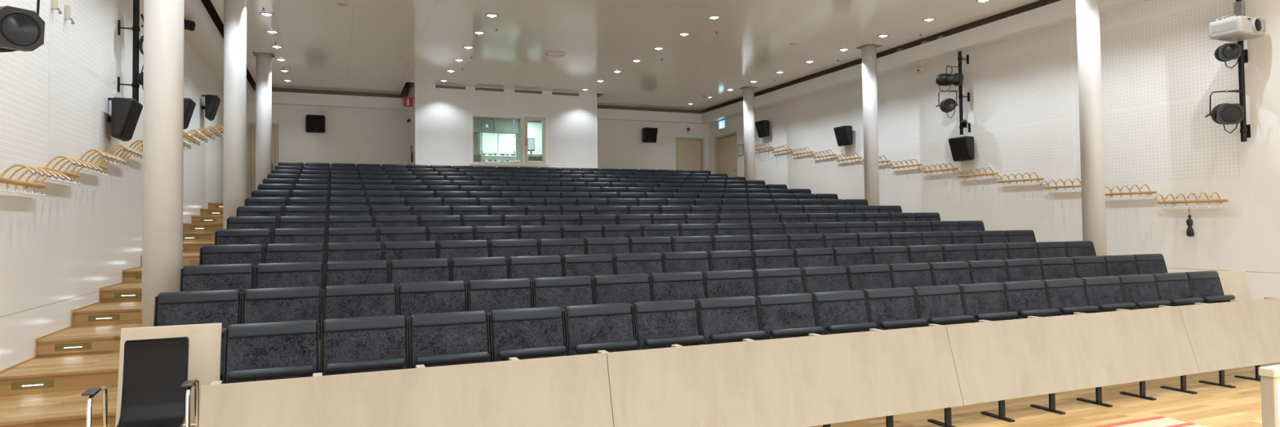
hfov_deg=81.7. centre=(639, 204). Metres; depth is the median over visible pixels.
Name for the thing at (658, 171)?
seat
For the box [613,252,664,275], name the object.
seat
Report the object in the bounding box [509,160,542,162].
desk
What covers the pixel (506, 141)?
upper cabinet
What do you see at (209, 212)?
step light
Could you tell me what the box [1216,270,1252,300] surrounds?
board
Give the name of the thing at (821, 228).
seat
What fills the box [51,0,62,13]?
wall hook
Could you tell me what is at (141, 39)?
cable coil
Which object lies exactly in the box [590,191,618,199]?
seat
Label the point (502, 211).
seat
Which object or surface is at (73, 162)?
coat rack
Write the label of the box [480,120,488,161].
gooseneck lamp
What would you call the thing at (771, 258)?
seat
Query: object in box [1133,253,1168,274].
seat
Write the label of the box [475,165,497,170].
seat
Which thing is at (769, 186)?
seat
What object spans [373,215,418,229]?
seat
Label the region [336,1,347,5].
ceiling cover
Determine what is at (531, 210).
seat
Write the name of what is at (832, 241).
seat
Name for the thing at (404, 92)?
trim
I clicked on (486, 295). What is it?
seat
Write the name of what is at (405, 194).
seat
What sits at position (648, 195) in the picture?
seat
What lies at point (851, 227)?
seat
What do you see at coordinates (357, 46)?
ceiling
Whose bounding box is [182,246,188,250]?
step light
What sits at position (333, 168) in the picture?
seat
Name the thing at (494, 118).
pipe
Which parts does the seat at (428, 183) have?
backrest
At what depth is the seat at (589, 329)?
5.19 m
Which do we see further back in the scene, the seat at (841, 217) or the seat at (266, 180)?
the seat at (266, 180)
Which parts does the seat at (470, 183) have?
backrest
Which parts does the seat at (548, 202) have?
backrest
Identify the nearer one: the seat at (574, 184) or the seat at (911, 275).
the seat at (911, 275)
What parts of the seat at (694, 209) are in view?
backrest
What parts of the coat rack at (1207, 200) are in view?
arm, arm, rail, arm, arm, arm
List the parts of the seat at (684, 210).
backrest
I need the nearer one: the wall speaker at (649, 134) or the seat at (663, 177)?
the seat at (663, 177)
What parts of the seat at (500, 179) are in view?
backrest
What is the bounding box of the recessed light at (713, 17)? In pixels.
[707,15,719,19]
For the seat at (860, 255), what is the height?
0.900 m
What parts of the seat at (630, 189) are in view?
backrest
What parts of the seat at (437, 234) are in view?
backrest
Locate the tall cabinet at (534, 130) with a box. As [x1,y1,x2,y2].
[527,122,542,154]
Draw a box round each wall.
[0,0,223,370]
[245,102,709,198]
[407,84,414,164]
[414,82,597,168]
[473,121,520,160]
[708,0,1279,299]
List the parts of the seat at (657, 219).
backrest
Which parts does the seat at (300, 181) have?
backrest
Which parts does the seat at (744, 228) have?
backrest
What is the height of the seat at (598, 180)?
0.900 m
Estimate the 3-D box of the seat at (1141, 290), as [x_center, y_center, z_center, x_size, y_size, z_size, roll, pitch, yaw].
[5.045,1.156,7.322,0.520,0.900,0.333,0,-2,-22]
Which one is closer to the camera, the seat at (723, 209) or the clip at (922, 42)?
the seat at (723, 209)
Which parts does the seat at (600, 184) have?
backrest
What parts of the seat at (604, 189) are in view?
backrest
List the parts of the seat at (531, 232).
backrest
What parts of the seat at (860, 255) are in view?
post, backrest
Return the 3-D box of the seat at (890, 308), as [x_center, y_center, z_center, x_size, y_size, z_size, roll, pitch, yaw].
[2.161,1.157,6.132,0.520,0.900,0.333,0,-2,-22]
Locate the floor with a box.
[0,202,1279,426]
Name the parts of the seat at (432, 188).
backrest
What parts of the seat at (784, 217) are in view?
backrest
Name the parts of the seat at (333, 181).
backrest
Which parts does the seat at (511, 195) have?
backrest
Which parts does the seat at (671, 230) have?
backrest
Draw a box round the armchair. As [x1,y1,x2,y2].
[80,336,199,426]
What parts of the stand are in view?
rail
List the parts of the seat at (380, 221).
backrest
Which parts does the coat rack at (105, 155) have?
arm, rail, arm, arm, arm, arm, arm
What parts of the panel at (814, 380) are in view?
foot plate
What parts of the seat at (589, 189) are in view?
backrest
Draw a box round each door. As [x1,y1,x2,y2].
[247,122,279,197]
[675,137,704,170]
[715,131,737,176]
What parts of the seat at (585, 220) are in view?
backrest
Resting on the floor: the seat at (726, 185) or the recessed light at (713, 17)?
the seat at (726, 185)
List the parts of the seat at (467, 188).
backrest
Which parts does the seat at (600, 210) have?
backrest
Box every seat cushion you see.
[220,336,224,376]
[226,371,315,383]
[324,364,405,375]
[414,359,488,368]
[497,353,566,361]
[573,346,637,355]
[643,342,703,349]
[708,337,764,344]
[768,333,822,339]
[825,328,869,334]
[877,324,924,329]
[927,320,971,326]
[973,317,1015,322]
[1017,314,1057,319]
[1057,311,1096,315]
[1096,308,1133,312]
[1133,305,1168,309]
[1168,303,1194,306]
[1202,300,1230,303]
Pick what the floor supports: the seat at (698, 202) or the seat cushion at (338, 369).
the seat at (698, 202)
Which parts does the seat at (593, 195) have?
backrest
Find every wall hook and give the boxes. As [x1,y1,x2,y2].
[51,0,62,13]
[64,4,75,24]
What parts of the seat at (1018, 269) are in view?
post, backrest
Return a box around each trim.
[183,0,253,102]
[246,67,408,97]
[253,90,408,110]
[407,82,414,96]
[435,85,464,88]
[470,163,548,166]
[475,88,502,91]
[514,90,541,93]
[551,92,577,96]
[596,93,707,113]
[597,108,701,124]
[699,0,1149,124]
[707,0,1061,111]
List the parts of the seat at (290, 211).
backrest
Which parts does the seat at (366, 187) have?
backrest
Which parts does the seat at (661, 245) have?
backrest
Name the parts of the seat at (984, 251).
backrest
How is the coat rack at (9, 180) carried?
attached to the wall at (58, 248)
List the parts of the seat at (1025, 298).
post, backrest, post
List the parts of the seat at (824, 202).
backrest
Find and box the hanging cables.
[495,118,511,133]
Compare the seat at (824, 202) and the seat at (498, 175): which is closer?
the seat at (824, 202)
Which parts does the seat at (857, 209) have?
backrest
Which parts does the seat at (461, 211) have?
backrest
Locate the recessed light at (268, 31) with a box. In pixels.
[266,30,278,33]
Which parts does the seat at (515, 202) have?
backrest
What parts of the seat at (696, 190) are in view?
backrest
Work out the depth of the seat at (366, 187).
12.29 m
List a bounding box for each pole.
[117,0,139,102]
[957,51,970,134]
[1235,0,1250,142]
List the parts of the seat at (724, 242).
backrest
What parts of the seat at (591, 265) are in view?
post, backrest, post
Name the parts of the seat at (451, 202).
backrest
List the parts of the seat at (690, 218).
backrest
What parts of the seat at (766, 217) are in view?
backrest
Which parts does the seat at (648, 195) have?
backrest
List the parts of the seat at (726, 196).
backrest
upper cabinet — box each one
[478,132,498,162]
[497,133,516,162]
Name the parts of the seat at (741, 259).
post, backrest, post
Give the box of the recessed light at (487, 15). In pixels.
[485,13,497,17]
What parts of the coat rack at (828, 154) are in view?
rail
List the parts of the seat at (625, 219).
backrest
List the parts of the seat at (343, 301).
post, backrest, post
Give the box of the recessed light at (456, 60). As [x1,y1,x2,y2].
[453,58,464,61]
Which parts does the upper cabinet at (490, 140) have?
door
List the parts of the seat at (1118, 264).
backrest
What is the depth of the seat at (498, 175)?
15.78 m
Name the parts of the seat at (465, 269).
post, backrest, post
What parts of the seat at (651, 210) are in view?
backrest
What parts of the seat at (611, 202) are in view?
backrest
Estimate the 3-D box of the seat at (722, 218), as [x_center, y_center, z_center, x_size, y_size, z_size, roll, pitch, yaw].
[1.413,0.580,10.672,0.520,0.900,0.333,0,-2,-22]
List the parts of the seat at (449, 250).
post, backrest, post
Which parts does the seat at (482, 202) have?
backrest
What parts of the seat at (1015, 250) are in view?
backrest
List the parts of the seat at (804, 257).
post, backrest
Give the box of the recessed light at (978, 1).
[976,0,990,2]
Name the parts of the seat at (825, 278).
post, backrest, post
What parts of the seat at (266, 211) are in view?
backrest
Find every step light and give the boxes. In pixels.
[11,379,53,390]
[54,342,91,351]
[88,314,119,321]
[114,292,142,297]
[135,274,142,279]
[182,235,199,239]
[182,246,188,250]
[191,226,208,230]
[200,217,216,221]
[208,211,222,213]
[215,204,222,208]
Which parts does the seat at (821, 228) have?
backrest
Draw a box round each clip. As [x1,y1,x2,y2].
[920,40,928,44]
[937,35,946,39]
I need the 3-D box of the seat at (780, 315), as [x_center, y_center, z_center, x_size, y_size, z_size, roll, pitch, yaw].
[1.200,1.158,5.736,0.520,0.900,0.333,0,-2,-22]
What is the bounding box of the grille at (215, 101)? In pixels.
[210,97,221,119]
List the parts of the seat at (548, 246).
post, backrest, post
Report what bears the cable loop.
attached to the wall at (411, 111)
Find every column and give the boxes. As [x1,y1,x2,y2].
[141,0,184,327]
[222,0,246,229]
[253,52,275,190]
[739,86,757,180]
[856,44,881,205]
[1075,0,1106,256]
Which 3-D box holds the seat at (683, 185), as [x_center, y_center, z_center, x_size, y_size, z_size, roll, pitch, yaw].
[1.146,0.002,15.410,0.520,0.900,0.333,0,-2,-22]
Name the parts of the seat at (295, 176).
backrest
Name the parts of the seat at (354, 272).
post, backrest, post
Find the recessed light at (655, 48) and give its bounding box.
[653,47,663,49]
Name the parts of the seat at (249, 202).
backrest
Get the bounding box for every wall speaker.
[107,97,142,141]
[183,97,195,128]
[201,94,221,120]
[305,114,325,133]
[642,127,657,142]
[755,120,769,137]
[833,125,852,146]
[948,136,974,161]
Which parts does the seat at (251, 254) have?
post, backrest, post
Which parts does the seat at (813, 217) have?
backrest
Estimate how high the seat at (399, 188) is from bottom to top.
0.900 m
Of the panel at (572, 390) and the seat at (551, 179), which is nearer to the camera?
the panel at (572, 390)
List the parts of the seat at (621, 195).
backrest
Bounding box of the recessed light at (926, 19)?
[922,17,935,21]
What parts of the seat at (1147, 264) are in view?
backrest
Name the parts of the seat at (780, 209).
backrest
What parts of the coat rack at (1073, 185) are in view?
rail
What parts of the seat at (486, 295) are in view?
post, backrest, post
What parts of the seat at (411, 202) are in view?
backrest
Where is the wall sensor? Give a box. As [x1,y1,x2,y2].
[915,60,924,73]
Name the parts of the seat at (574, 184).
backrest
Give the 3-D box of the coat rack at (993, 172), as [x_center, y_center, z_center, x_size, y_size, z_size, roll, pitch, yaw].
[6.073,-0.550,13.438,0.274,0.204,0.903,0,-2,-22]
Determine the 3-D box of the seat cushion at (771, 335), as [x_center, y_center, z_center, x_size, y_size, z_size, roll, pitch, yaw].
[1.210,1.127,5.711,0.464,0.290,0.085,0,-2,-22]
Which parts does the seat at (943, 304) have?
post, backrest, post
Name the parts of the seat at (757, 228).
backrest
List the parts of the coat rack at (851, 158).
rail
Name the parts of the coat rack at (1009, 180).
rail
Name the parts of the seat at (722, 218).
backrest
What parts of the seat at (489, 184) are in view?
backrest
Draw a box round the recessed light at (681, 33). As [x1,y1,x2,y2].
[678,32,689,35]
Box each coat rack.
[0,164,71,196]
[38,155,102,185]
[75,149,127,176]
[101,144,142,168]
[123,140,142,161]
[183,128,208,146]
[183,131,199,150]
[191,127,216,143]
[201,125,222,141]
[208,124,223,139]
[216,123,223,136]
[755,142,772,152]
[767,144,791,155]
[786,146,813,158]
[808,149,836,160]
[831,152,862,164]
[857,155,890,165]
[885,159,922,171]
[917,162,958,176]
[953,167,998,181]
[993,172,1044,186]
[1040,177,1081,192]
[1105,183,1157,199]
[1154,191,1229,208]
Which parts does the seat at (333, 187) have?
backrest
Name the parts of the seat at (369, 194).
backrest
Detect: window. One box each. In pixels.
[472,115,522,163]
[524,116,546,164]
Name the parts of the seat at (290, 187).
backrest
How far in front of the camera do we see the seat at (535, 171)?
17.00 m
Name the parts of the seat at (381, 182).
backrest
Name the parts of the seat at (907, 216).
backrest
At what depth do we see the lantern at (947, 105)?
13.50 m
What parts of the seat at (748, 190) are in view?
backrest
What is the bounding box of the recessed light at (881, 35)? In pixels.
[877,34,888,37]
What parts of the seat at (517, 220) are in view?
backrest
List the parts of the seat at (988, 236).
backrest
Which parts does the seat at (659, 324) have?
post, backrest, post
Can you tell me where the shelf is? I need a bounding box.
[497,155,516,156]
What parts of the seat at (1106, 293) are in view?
post, backrest, post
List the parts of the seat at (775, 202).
backrest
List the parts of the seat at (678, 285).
post, backrest, post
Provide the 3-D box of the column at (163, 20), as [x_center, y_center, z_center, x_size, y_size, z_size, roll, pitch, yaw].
[-3.988,-1.032,6.194,0.380,4.570,0.380,0,-2,-22]
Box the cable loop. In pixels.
[410,151,413,162]
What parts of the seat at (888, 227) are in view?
backrest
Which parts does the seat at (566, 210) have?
backrest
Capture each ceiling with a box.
[210,0,1039,110]
[518,119,542,122]
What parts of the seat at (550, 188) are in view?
backrest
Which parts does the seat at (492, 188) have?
backrest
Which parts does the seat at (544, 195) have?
backrest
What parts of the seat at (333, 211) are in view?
backrest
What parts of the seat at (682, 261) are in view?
post, backrest, post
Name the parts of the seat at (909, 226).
backrest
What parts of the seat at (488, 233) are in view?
backrest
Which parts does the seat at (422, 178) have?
backrest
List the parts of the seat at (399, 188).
backrest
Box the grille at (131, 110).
[121,101,142,139]
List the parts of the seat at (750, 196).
backrest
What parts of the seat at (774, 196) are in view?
backrest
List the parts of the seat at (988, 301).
post, backrest, post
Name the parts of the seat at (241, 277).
post, backrest, post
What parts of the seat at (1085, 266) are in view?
post, backrest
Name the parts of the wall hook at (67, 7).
plate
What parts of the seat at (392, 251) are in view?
post, backrest, post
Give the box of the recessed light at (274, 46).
[271,44,283,48]
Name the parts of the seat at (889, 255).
backrest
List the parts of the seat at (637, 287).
post, backrest, post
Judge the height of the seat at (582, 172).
0.900 m
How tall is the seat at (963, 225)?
0.900 m
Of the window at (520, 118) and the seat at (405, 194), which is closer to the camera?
the seat at (405, 194)
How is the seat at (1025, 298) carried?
on the floor
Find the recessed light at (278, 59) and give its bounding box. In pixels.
[275,57,286,61]
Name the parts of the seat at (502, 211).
backrest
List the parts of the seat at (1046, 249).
backrest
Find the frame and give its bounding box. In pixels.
[737,143,743,155]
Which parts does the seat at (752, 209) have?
backrest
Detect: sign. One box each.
[403,97,413,106]
[718,119,727,129]
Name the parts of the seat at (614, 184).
backrest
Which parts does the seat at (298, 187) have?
backrest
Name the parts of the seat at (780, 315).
post, backrest, post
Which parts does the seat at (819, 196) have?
backrest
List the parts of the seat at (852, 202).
backrest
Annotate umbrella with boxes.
[1186,208,1194,236]
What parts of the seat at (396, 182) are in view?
backrest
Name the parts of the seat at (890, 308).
post, backrest, post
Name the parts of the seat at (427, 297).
post, backrest, post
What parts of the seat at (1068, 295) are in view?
post, backrest, post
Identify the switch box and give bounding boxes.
[409,144,412,153]
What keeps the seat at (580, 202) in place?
on the floor
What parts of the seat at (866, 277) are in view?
post, backrest, post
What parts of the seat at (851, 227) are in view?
backrest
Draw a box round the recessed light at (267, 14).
[259,12,273,16]
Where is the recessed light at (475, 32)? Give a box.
[473,31,484,34]
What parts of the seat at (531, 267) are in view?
post, backrest, post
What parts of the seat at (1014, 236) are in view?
backrest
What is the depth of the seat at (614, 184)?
14.90 m
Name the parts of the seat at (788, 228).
backrest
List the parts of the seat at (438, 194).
backrest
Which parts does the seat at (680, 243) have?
backrest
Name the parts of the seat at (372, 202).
backrest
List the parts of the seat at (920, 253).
backrest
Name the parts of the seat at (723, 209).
backrest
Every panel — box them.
[198,352,613,426]
[597,324,963,426]
[928,306,1199,422]
[1158,297,1279,387]
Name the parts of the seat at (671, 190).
backrest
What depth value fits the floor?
5.72 m
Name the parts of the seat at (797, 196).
backrest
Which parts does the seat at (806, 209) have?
backrest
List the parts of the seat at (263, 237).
post, backrest, post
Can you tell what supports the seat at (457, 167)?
on the floor
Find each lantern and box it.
[0,0,44,52]
[137,71,143,90]
[183,18,195,31]
[935,65,963,90]
[935,89,958,118]
[960,119,967,128]
[1204,89,1245,133]
[1214,42,1240,68]
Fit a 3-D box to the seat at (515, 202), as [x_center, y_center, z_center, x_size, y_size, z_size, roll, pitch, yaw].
[-1.674,0.350,11.338,0.520,0.900,0.333,0,-2,-22]
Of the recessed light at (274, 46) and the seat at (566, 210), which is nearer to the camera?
the seat at (566, 210)
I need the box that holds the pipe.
[493,118,495,130]
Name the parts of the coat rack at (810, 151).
rail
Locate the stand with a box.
[1258,364,1279,426]
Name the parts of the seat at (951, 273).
post, backrest, post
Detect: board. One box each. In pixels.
[115,322,222,426]
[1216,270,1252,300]
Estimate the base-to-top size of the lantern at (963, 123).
0.163 m
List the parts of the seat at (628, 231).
backrest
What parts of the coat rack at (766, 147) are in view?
rail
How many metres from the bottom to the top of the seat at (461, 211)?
0.900 m
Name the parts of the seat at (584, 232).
backrest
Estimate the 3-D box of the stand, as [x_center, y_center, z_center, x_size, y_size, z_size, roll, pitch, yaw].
[3.058,1.109,3.310,0.804,0.815,0.060,0,-2,-22]
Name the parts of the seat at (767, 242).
backrest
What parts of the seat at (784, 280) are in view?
post, backrest, post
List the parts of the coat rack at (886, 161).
rail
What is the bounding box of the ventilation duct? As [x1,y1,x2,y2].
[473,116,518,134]
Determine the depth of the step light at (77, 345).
6.20 m
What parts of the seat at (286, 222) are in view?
backrest, post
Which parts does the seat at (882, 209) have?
backrest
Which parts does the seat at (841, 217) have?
backrest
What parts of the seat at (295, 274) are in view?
post, backrest, post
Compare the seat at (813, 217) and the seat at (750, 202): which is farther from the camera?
the seat at (750, 202)
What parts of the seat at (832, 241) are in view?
backrest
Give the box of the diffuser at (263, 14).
[261,13,271,16]
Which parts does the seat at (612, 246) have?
post, backrest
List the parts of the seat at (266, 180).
backrest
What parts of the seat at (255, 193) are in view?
backrest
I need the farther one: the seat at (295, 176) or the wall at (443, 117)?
the wall at (443, 117)
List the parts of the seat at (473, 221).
backrest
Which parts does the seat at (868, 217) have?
backrest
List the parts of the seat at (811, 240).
backrest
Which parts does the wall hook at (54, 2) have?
plate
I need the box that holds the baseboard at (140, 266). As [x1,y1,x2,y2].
[0,201,208,373]
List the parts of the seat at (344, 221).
backrest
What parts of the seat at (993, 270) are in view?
post, backrest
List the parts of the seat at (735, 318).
post, backrest, post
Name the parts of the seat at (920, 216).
backrest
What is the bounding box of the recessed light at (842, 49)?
[838,48,848,51]
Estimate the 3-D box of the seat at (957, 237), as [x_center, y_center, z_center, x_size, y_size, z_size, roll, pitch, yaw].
[4.500,0.810,10.006,0.520,0.900,0.333,0,-2,-22]
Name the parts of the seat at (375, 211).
backrest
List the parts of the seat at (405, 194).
backrest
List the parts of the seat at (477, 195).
backrest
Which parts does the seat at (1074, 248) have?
backrest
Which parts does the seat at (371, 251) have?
post, backrest, post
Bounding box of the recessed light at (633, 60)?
[631,59,641,62]
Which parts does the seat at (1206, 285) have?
post, backrest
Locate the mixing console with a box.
[527,154,542,160]
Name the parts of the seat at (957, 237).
backrest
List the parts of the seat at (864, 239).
backrest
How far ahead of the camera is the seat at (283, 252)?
6.92 m
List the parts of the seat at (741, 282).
post, backrest, post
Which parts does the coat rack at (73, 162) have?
arm, rail, arm, arm, arm, arm, arm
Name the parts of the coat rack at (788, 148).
rail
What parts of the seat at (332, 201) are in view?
backrest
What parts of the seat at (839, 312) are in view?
post, backrest, post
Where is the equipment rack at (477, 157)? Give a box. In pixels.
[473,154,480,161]
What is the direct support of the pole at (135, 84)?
attached to the wall at (58, 248)
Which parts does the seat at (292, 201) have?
backrest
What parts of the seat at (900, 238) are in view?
backrest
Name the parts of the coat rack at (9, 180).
arm, rail, arm, arm, arm, arm, arm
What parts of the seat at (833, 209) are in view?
backrest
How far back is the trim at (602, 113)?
22.31 m
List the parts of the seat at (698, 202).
backrest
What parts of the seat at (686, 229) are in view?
backrest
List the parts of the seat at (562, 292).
post, backrest, post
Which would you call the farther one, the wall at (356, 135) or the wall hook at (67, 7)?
the wall at (356, 135)
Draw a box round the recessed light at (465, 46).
[462,45,473,48]
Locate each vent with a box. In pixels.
[1211,20,1236,33]
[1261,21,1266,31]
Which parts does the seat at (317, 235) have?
post, post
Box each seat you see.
[153,289,241,383]
[179,263,254,323]
[199,244,264,288]
[214,228,271,262]
[222,320,319,383]
[226,216,278,231]
[236,205,283,228]
[241,286,322,373]
[244,197,287,216]
[251,190,290,205]
[254,262,324,323]
[257,183,293,197]
[262,177,296,190]
[264,243,324,311]
[266,173,298,184]
[271,168,301,178]
[271,227,325,264]
[275,165,302,170]
[277,162,304,167]
[278,216,326,245]
[283,205,327,230]
[287,197,328,217]
[291,190,328,208]
[293,184,328,199]
[297,178,329,191]
[298,173,329,180]
[301,169,329,174]
[302,165,330,175]
[304,162,330,167]
[320,315,408,375]
[322,283,397,375]
[324,259,389,319]
[325,241,382,286]
[326,227,377,245]
[327,215,373,230]
[328,190,365,199]
[328,197,368,207]
[328,205,370,228]
[329,174,359,180]
[329,178,361,186]
[329,184,363,191]
[330,163,355,167]
[330,166,357,174]
[330,170,358,174]
[355,164,381,168]
[357,167,383,172]
[358,170,386,176]
[360,174,389,180]
[361,179,392,192]
[363,184,396,192]
[365,191,400,204]
[368,197,405,213]
[370,205,412,226]
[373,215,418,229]
[377,226,427,260]
[381,164,404,168]
[382,240,437,275]
[383,167,408,172]
[386,171,413,176]
[389,175,417,181]
[389,257,450,315]
[392,179,422,187]
[396,185,428,192]
[397,280,467,354]
[400,191,435,199]
[405,164,429,168]
[405,197,442,213]
[408,168,433,173]
[408,310,491,368]
[412,205,451,217]
[413,171,439,179]
[417,175,444,181]
[418,215,462,237]
[422,180,452,186]
[426,226,474,243]
[428,185,459,192]
[429,164,452,172]
[433,168,457,173]
[435,191,468,199]
[437,240,489,261]
[439,172,464,177]
[442,198,478,207]
[444,176,471,182]
[450,256,509,284]
[451,180,479,186]
[451,205,489,217]
[452,165,475,169]
[457,168,481,173]
[459,185,489,192]
[462,214,503,228]
[464,172,489,177]
[466,278,533,314]
[467,191,500,199]
[471,176,497,182]
[474,226,519,242]
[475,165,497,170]
[477,198,512,207]
[480,181,507,186]
[481,168,505,173]
[488,205,526,217]
[488,239,539,259]
[488,306,567,361]
[489,173,514,177]
[489,186,519,193]
[497,166,518,170]
[497,177,524,182]
[499,191,531,199]
[502,214,542,227]
[505,169,527,174]
[507,181,534,187]
[507,255,564,280]
[511,198,545,207]
[513,173,537,177]
[518,166,539,171]
[518,186,546,193]
[519,225,562,240]
[523,177,548,182]
[525,205,561,216]
[527,169,549,174]
[530,191,561,199]
[531,275,595,309]
[534,181,560,187]
[537,173,560,178]
[537,238,586,257]
[539,167,560,171]
[542,214,581,226]
[545,198,577,207]
[546,186,574,193]
[548,177,573,182]
[549,170,571,174]
[560,167,580,171]
[560,173,582,178]
[560,182,586,187]
[560,191,590,199]
[561,205,595,216]
[561,225,603,239]
[562,253,615,278]
[562,302,638,355]
[571,170,592,175]
[572,177,596,183]
[574,186,601,193]
[577,198,608,207]
[580,168,600,172]
[580,214,617,226]
[582,173,604,179]
[584,237,631,256]
[586,182,611,188]
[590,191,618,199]
[592,171,613,175]
[592,273,652,306]
[595,177,619,183]
[595,205,628,216]
[600,168,619,172]
[600,186,627,193]
[602,224,642,239]
[604,174,626,179]
[607,198,638,207]
[610,182,635,188]
[613,171,633,176]
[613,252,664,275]
[616,213,652,226]
[617,192,645,199]
[618,178,641,183]
[619,168,639,173]
[626,174,647,179]
[626,186,653,194]
[627,205,660,215]
[629,236,673,254]
[631,298,704,350]
[632,172,653,176]
[635,182,658,188]
[637,198,666,207]
[639,168,657,173]
[641,178,663,183]
[641,223,680,238]
[645,192,672,199]
[647,175,667,180]
[648,271,706,302]
[651,213,686,226]
[652,187,677,194]
[653,172,671,176]
[657,169,675,173]
[657,182,681,188]
[659,205,690,215]
[662,251,711,274]
[663,178,684,184]
[666,198,694,207]
[667,175,688,180]
[671,172,691,177]
[671,192,697,199]
[671,235,714,253]
[675,169,693,173]
[676,187,701,194]
[679,223,716,237]
[680,182,703,188]
[684,179,706,184]
[684,213,718,225]
[688,176,707,180]
[689,205,720,215]
[690,173,709,177]
[693,170,711,173]
[693,198,721,206]
[696,295,765,344]
[697,192,723,199]
[700,187,724,194]
[703,183,724,189]
[703,269,757,298]
[705,179,726,184]
[707,176,726,180]
[707,249,755,271]
[709,173,727,177]
[712,235,752,252]
[715,222,751,236]
[717,213,750,224]
[719,205,749,214]
[720,199,748,206]
[722,192,747,199]
[724,183,746,188]
[724,187,746,194]
[725,179,746,185]
[726,176,745,180]
[745,180,765,184]
[746,183,767,188]
[746,188,768,193]
[746,193,771,199]
[747,199,773,205]
[747,205,776,213]
[748,213,780,222]
[749,222,784,235]
[751,234,790,249]
[751,248,796,269]
[753,267,805,295]
[756,293,823,339]
[766,184,786,189]
[768,188,790,194]
[770,193,794,199]
[773,199,798,207]
[775,205,803,214]
[778,213,808,224]
[782,222,816,235]
[787,233,825,250]
[790,188,811,195]
[793,193,816,199]
[793,248,836,270]
[797,199,822,206]
[801,205,829,213]
[801,266,850,294]
[807,213,837,224]
[811,289,876,334]
[814,222,847,235]
[815,193,838,199]
[821,199,845,205]
[822,233,858,248]
[827,205,854,214]
[832,246,874,266]
[835,213,864,222]
[844,199,868,206]
[844,222,876,233]
[845,264,893,291]
[853,205,878,213]
[856,232,891,247]
[862,213,890,222]
[863,287,926,329]
[870,245,910,265]
[874,221,905,233]
[876,205,902,213]
[888,212,915,222]
[888,231,923,246]
[888,262,933,288]
[902,221,933,232]
[906,244,944,263]
[912,284,973,326]
[914,212,941,221]
[920,231,952,244]
[928,261,973,285]
[929,220,959,231]
[940,244,977,262]
[950,231,982,244]
[956,220,985,231]
[958,282,1017,322]
[967,259,1008,283]
[973,243,1009,260]
[978,230,1009,243]
[1001,280,1059,319]
[1003,257,1044,281]
[1004,242,1039,259]
[1005,230,1035,242]
[1035,241,1068,257]
[1038,257,1077,279]
[1041,278,1098,315]
[1064,240,1096,257]
[1071,255,1108,278]
[1080,275,1135,312]
[1102,254,1138,275]
[1116,274,1170,309]
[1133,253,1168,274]
[1151,272,1204,306]
[1184,270,1235,303]
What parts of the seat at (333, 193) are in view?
backrest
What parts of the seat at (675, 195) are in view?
backrest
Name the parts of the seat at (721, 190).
backrest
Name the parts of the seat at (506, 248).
post, backrest, post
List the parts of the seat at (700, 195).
backrest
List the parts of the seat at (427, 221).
backrest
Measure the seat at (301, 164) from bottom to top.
0.900 m
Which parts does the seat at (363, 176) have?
backrest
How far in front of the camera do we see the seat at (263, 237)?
7.56 m
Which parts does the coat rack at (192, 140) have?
rail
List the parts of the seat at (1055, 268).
post, backrest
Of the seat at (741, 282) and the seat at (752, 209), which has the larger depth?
the seat at (752, 209)
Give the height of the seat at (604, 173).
0.900 m
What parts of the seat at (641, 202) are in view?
backrest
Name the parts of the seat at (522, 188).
backrest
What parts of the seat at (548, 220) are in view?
backrest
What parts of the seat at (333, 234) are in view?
post, backrest, post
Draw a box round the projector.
[1208,0,1266,42]
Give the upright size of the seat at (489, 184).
0.900 m
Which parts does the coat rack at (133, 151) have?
arm, arm, arm, arm, arm, arm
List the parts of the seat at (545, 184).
backrest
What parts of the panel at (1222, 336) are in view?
foot plate, foot plate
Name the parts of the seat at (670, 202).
backrest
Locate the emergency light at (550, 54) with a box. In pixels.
[546,52,565,57]
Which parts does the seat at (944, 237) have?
backrest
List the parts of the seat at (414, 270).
post, backrest, post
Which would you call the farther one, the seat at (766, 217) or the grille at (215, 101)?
the grille at (215, 101)
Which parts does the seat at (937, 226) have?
backrest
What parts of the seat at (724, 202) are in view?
backrest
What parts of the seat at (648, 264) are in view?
post, backrest, post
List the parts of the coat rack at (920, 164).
rail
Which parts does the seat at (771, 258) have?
post, backrest, post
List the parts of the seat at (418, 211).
backrest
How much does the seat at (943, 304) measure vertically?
0.900 m
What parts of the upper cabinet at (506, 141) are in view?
door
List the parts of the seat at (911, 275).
post, backrest, post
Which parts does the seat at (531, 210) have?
backrest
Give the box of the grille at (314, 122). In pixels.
[306,115,323,131]
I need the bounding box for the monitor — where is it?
[527,137,534,154]
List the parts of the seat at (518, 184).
backrest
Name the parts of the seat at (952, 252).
backrest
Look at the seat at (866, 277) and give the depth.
7.24 m
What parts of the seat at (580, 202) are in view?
backrest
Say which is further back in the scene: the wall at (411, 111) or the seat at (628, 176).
the wall at (411, 111)
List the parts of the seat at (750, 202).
backrest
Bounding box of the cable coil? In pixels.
[138,13,143,72]
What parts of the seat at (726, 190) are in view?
backrest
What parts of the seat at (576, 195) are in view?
backrest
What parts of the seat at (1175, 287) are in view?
post, backrest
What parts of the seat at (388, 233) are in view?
post, backrest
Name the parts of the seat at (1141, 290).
post, backrest, post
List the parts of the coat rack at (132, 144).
arm, arm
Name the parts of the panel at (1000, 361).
foot plate, foot plate, foot plate, foot plate, foot plate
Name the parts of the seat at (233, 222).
backrest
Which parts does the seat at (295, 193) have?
backrest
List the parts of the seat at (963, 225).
backrest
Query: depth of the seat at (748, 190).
15.07 m
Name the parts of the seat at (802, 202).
backrest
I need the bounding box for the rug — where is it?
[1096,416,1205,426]
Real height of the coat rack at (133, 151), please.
0.204 m

